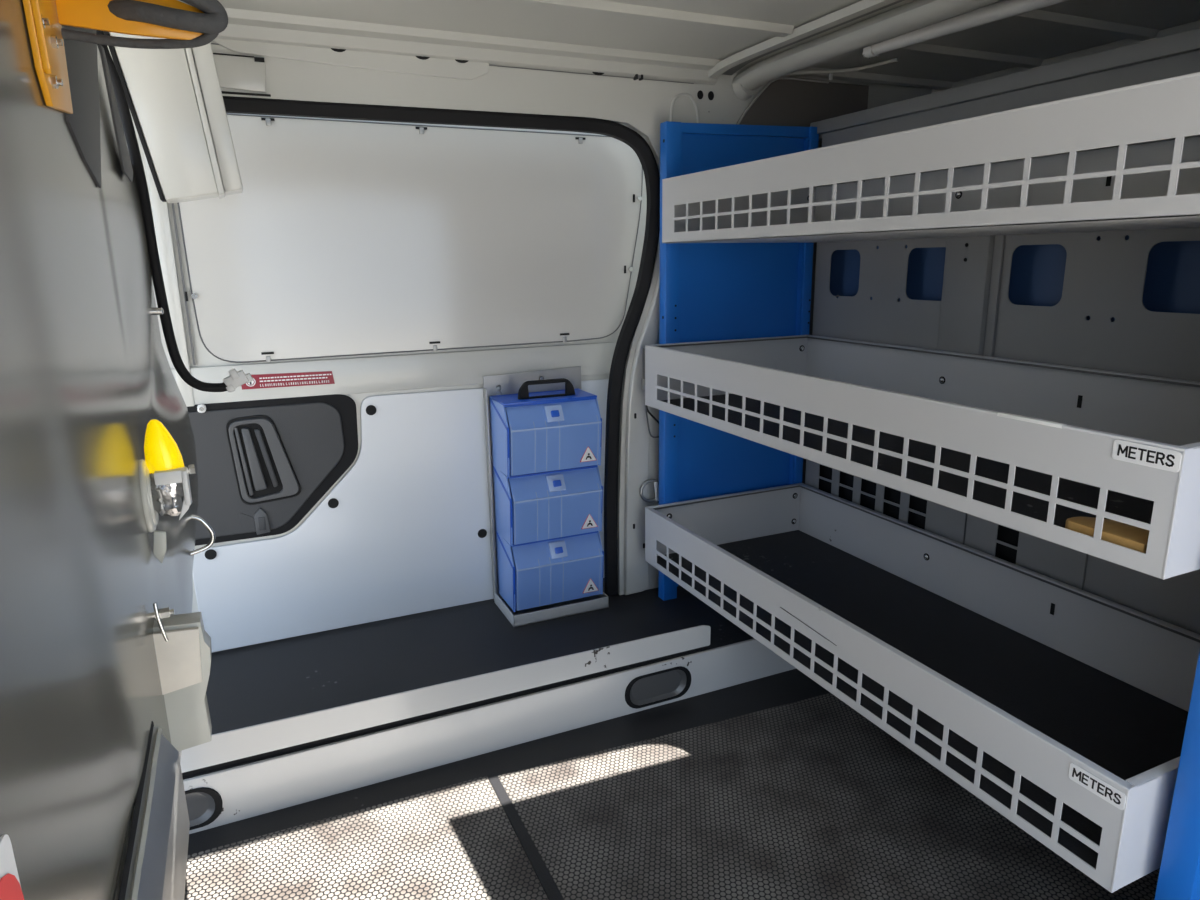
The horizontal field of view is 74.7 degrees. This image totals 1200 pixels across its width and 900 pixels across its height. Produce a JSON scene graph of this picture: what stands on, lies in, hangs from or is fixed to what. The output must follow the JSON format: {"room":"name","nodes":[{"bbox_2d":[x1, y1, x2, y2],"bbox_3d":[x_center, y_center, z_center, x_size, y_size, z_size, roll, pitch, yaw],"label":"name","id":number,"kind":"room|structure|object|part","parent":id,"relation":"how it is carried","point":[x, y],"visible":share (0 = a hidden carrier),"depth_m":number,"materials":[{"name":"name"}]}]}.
{"room":"vehicle interior","nodes":[
{"label":"vehicle interior","id":0,"kind":"room"},
{"bbox_2d":[0,0,198,899],"bbox_3d":[-0.481,0.129,0.654,0.199,1.455,1.597,-7,15,-24],"label":"wall","id":1,"kind":"structure","parent":0,"point":[93,805],"depth_m":0.58,"materials":[{"name":"metal"}]},
{"bbox_2d":[0,834,23,899],"bbox_3d":[-0.250,0.222,0.327,0.002,0.083,0.094,-7,15,-24],"label":"sticker","id":2,"kind":"object","parent":1,"relation":"attached to","point":[10,887],"visible":1,"depth_m":0.35,"materials":[{"name":"plastic"}]},
{"bbox_2d":[22,0,227,113],"bbox_3d":[-0.387,-0.354,0.662,0.140,0.144,0.158,-7,15,-24],"label":"bracket","id":3,"kind":"object","parent":1,"relation":"attached to","point":[198,23],"visible":1,"depth_m":0.69,"materials":[{"name":"orange metal"}]},
{"bbox_3d":[-0.446,-0.344,0.637,0.010,0.138,0.158,-7,15,-24],"label":"mounting plate","id":4,"kind":"part","parent":3,"relation":"part of","materials":[{"name":"orange metal"}]},
{"bbox_3d":[-0.414,-0.399,0.695,0.116,0.060,0.005,-7,15,-24],"label":"arm","id":5,"kind":"part","parent":3,"relation":"part of","materials":[{"name":"orange metal"}]},
{"bbox_3d":[-0.253,0.407,0.406,0.025,0.126,0.840,-7,15,-24],"label":"bulkhead rail","id":6,"kind":"part","parent":1,"relation":"part of","materials":[{"name":"metal"}]},
{"bbox_2d":[139,419,195,562],"bbox_3d":[-0.496,0.047,0.907,0.058,0.167,0.062,-7,15,-24],"label":"marker lamp","id":7,"kind":"object","parent":1,"relation":"attached to","point":[164,477],"visible":0.96,"depth_m":0.89,"materials":[{"name":"yellow plastic"}]},
{"bbox_2d":[150,603,211,750],"bbox_3d":[-0.457,0.244,0.871,0.052,0.181,0.040,-7,15,-24],"label":"foam block","id":8,"kind":"object","parent":1,"relation":"attached to","point":[183,648],"visible":0.98,"depth_m":0.86,"materials":[{"name":"white plastic"}]},
{"bbox_2d":[191,515,214,555],"bbox_3d":[-0.652,0.136,1.283,0.042,0.067,0.015,-12,18,-39],"label":"wire loop","id":9,"kind":"object","parent":1,"relation":"attached to","point":[209,528],"visible":1,"depth_m":1.28,"materials":[{"name":"white"}]},
{"bbox_2d":[180,625,710,777],"bbox_3d":[-0.346,0.503,1.577,1.325,0.074,0.008,-7,15,-24],"label":"trim","id":10,"kind":"structure","parent":1,"relation":"attached to","point":[237,746],"depth_m":1.57,"materials":[{"name":"white paint"}]},
{"bbox_2d":[183,639,795,833],"bbox_3d":[-0.170,0.574,1.665,1.700,0.108,0.012,-7,15,-24],"label":"door sill","id":11,"kind":"structure","parent":1,"relation":"attached to","point":[238,793],"depth_m":1.61,"materials":[{"name":"white paint"}]},
{"bbox_2d":[185,792,214,826],"bbox_3d":[-0.773,0.650,1.402,0.158,0.068,0.008,-7,15,-24],"label":"recess","id":12,"kind":"object","parent":11,"relation":"on","point":[200,805],"depth_m":1.43,"materials":[{"name":"grey"}]},
{"bbox_2d":[630,670,686,704],"bbox_3d":[0.132,0.541,1.801,0.148,0.068,0.008,-7,15,-24],"label":"recess","id":13,"kind":"object","parent":11,"relation":"on","point":[647,687],"depth_m":1.80,"materials":[{"name":"grey"}]},
{"bbox_2d":[188,668,829,854],"bbox_3d":[0.242,0.716,1.343,2.600,0.030,2.120,-7,15,-24],"label":"floor","id":14,"kind":"structure","parent":0,"point":[790,686],"depth_m":1.66,"materials":[{"name":"black rubber"}]},
{"bbox_2d":[184,776,548,899],"bbox_3d":[-0.198,0.817,0.880,0.538,0.003,1.344,-7,15,-24],"label":"floor mat","id":15,"kind":"object","parent":14,"relation":"on","point":[458,841],"visible":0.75,"depth_m":1.35,"materials":[{"name":"grey rubber"}]},
{"bbox_2d":[183,578,753,820],"bbox_3d":[-0.077,0.490,2.005,2.600,0.108,0.548,-7,15,-24],"label":"platform","id":16,"kind":"object","parent":14,"relation":"on","point":[260,683],"visible":0.22,"depth_m":1.85,"materials":[{"name":"black rubber"}]},
{"bbox_2d":[126,109,646,652],"bbox_3d":[-0.568,-0.171,1.866,1.700,1.248,0.061,-7,15,-24],"label":"door","id":17,"kind":"structure","parent":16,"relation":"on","point":[367,278],"depth_m":1.87,"materials":[{"name":"white paint"}]},
{"bbox_3d":[-0.796,0.166,1.815,0.061,0.062,0.010,-7,15,-24],"label":"lock knob","id":18,"kind":"part","parent":17,"relation":"part of","materials":[{"name":"grey plastic"}]},
{"bbox_3d":[-0.779,0.024,1.786,0.077,0.160,0.013,-7,15,-24],"label":"handle lever","id":19,"kind":"part","parent":17,"relation":"part of","materials":[{"name":"grey plastic"}]},
{"bbox_3d":[-0.820,0.049,1.791,0.534,0.325,0.017,-7,15,-24],"label":"latch trim","id":20,"kind":"part","parent":17,"relation":"part of","materials":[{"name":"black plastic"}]},
{"bbox_2d":[489,378,603,611],"bbox_3d":[-0.134,0.105,2.026,0.248,0.576,0.152,-7,15,-24],"label":"case","id":21,"kind":"object","parent":17,"relation":"attached to","point":[546,445],"visible":1,"depth_m":1.97,"materials":[{"name":"blue plastic"}]},
{"bbox_3d":[-0.133,-0.154,1.964,0.150,0.043,0.016,-7,15,-24],"label":"handle","id":22,"kind":"part","parent":21,"relation":"part of","materials":[{"name":"black plastic"}]},
{"bbox_2d":[483,366,608,626],"bbox_3d":[-0.132,0.111,2.027,0.270,0.620,0.170,-7,15,-24],"label":"wall bracket","id":23,"kind":"object","parent":16,"relation":"on","point":[510,383],"visible":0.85,"depth_m":2.03,"materials":[{"name":"metal"}]},
{"bbox_3d":[-0.167,0.092,2.100,0.270,0.616,0.004,-7,15,-24],"label":"plate","id":24,"kind":"part","parent":23,"relation":"part of","materials":[{"name":"metal"}]},
{"bbox_2d":[487,774,563,899],"bbox_3d":[0.064,0.787,0.988,0.030,0.004,1.330,-7,15,-24],"label":"strip","id":25,"kind":"object","parent":14,"relation":"on","point":[542,872],"visible":1,"depth_m":1.39,"materials":[{"name":"black rubber"}]},
{"bbox_2d":[498,693,1159,899],"bbox_3d":[0.560,0.729,1.201,1.078,0.003,1.319,-7,15,-24],"label":"floor mat","id":26,"kind":"object","parent":14,"relation":"on","point":[807,799],"visible":0.8,"depth_m":1.42,"materials":[{"name":"grey rubber"}]},
{"bbox_2d":[645,28,1199,899],"bbox_3d":[0.640,-0.038,1.528,0.602,1.337,1.390,-7,15,-24],"label":"shelving unit","id":27,"kind":"object","parent":26,"relation":"on","point":[1002,349],"visible":1,"depth_m":1.45,"materials":[{"name":"white metal"}]},
{"bbox_2d":[642,348,658,437],"bbox_3d":[0.136,-0.145,2.016,0.058,0.234,0.018,-7,15,-24],"label":"loose wires","id":28,"kind":"object","parent":27,"relation":"hanging from","point":[643,379],"visible":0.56,"depth_m":2.01,"materials":[{"name":"grey plastic"}]},
{"bbox_3d":[0.175,-0.185,1.991,0.042,1.204,0.032,-7,15,-24],"label":"post","id":29,"kind":"part","parent":27,"relation":"part of","materials":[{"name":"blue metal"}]},
{"bbox_3d":[0.366,-0.228,2.067,0.378,1.182,0.016,-7,15,-24],"label":"panel","id":30,"kind":"part","parent":27,"relation":"part of","materials":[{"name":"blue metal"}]},
{"bbox_3d":[0.549,-0.235,2.155,0.026,1.214,0.032,-7,15,-24],"label":"post","id":31,"kind":"part","parent":27,"relation":"part of","materials":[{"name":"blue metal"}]},
{"bbox_2d":[645,335,1199,579],"bbox_3d":[0.592,-0.084,1.497,0.499,0.149,1.231,-7,15,-24],"label":"tray","id":32,"kind":"object","parent":27,"relation":"on","point":[1030,443],"depth_m":1.33,"materials":[{"name":"white metal"}]},
{"bbox_2d":[645,483,1199,892],"bbox_3d":[0.598,0.318,1.594,0.499,0.147,1.231,-7,15,-24],"label":"tray","id":33,"kind":"object","parent":27,"relation":"on","point":[1058,700],"depth_m":1.46,"materials":[{"name":"white metal"}]},
{"bbox_2d":[662,72,1199,242],"bbox_3d":[0.609,-0.462,1.411,0.454,0.146,1.231,-7,15,-24],"label":"tray","id":34,"kind":"object","parent":27,"relation":"on","point":[1114,164],"depth_m":1.27,"materials":[{"name":"white metal"}]},
{"bbox_3d":[0.835,-0.106,1.595,0.002,1.235,1.246,-7,15,-24],"label":"panel","id":35,"kind":"part","parent":27,"relation":"part of","materials":[{"name":"grey metal"}]},
{"bbox_3d":[0.821,-0.691,1.449,0.017,0.030,1.312,-7,15,-24],"label":"rail","id":36,"kind":"part","parent":27,"relation":"part of","materials":[{"name":"grey metal"}]},
{"bbox_2d":[1065,517,1148,552],"bbox_3d":[0.632,0.102,0.953,0.079,0.022,0.101,-7,15,-24],"label":"wood offcut","id":37,"kind":"object","parent":27,"relation":"on","point":[1122,534],"visible":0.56,"depth_m":0.94,"materials":[{"name":"brown wood"}]},
{"bbox_3d":[0.707,0.135,0.864,0.040,1.311,0.038,-7,15,-24],"label":"post","id":38,"kind":"part","parent":27,"relation":"part of","materials":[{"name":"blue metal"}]},
{"bbox_2d":[107,38,931,594],"bbox_3d":[-0.128,-0.207,1.930,2.600,1.500,0.049,-7,15,-24],"label":"door frame","id":39,"kind":"structure","parent":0,"point":[244,68],"depth_m":1.81,"materials":[{"name":"white paint"}]},
{"bbox_3d":[-0.504,-0.800,1.605,0.575,0.048,0.006,-7,15,-24],"label":"pressed panel","id":40,"kind":"part","parent":39,"relation":"part of","materials":[{"name":"white paint"}]},
{"bbox_2d":[195,94,659,595],"bbox_3d":[-0.527,-0.131,1.766,1.510,1.217,0.028,-7,15,-24],"label":"door seal","id":41,"kind":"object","parent":39,"relation":"attached to","point":[239,105],"depth_m":1.90,"materials":[{"name":"black rubber"}]},
{"bbox_2d":[640,479,658,502],"bbox_3d":[0.143,0.111,2.095,0.084,0.072,0.024,-7,15,-24],"label":"ring","id":42,"kind":"object","parent":39,"relation":"attached to","point":[656,482],"visible":0.7,"depth_m":2.08,"materials":[{"name":"metal"}]},
{"bbox_2d":[737,77,868,483],"bbox_3d":[0.538,-0.316,2.195,0.433,1.330,0.017,-7,15,-24],"label":"trim","id":43,"kind":"structure","parent":39,"relation":"attached to","point":[785,101],"depth_m":2.05,"materials":[{"name":"grey"}]},
{"bbox_2d":[178,0,1199,100],"bbox_3d":[0.251,-0.681,0.940,2.600,0.104,1.980,-7,15,-24],"label":"ceiling","id":44,"kind":"structure","parent":0,"point":[688,41],"depth_m":1.61,"materials":[{"name":"grey paint"}]},
{"bbox_2d":[104,31,242,203],"bbox_3d":[-0.765,-0.606,1.417,0.194,0.306,0.102,-7,15,-24],"label":"trim panel","id":45,"kind":"object","parent":44,"relation":"hanging from","point":[187,161],"visible":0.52,"depth_m":1.38,"materials":[{"name":"white paint"}]},
{"bbox_2d":[96,30,252,392],"bbox_3d":[-0.683,-0.417,1.263,0.166,0.663,0.018,-7,15,-24],"label":"seal","id":46,"kind":"object","parent":44,"relation":"hanging from","point":[236,379],"visible":0.94,"depth_m":1.26,"materials":[{"name":"black rubber"}]},
{"bbox_3d":[-0.505,-0.825,1.569,1.760,0.044,0.058,-7,15,-24],"label":"rail","id":47,"kind":"part","parent":44,"relation":"part of","materials":[{"name":"white metal"}]},
{"bbox_2d":[862,0,1067,58],"bbox_3d":[0.771,-0.779,1.331,0.040,0.054,0.804,-9,16,-29],"label":"lamp","id":48,"kind":"object","parent":44,"relation":"attached to","point":[1003,9],"visible":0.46,"depth_m":1.47,"materials":[{"name":"white plastic"}]},
{"bbox_2d":[931,20,1199,93],"bbox_3d":[1.388,-0.144,1.600,0.120,1.490,1.980,-7,15,-24],"label":"wall","id":49,"kind":"structure","parent":0,"point":[1193,25],"depth_m":1.84,"materials":[{"name":"grey metal"}]}
]}

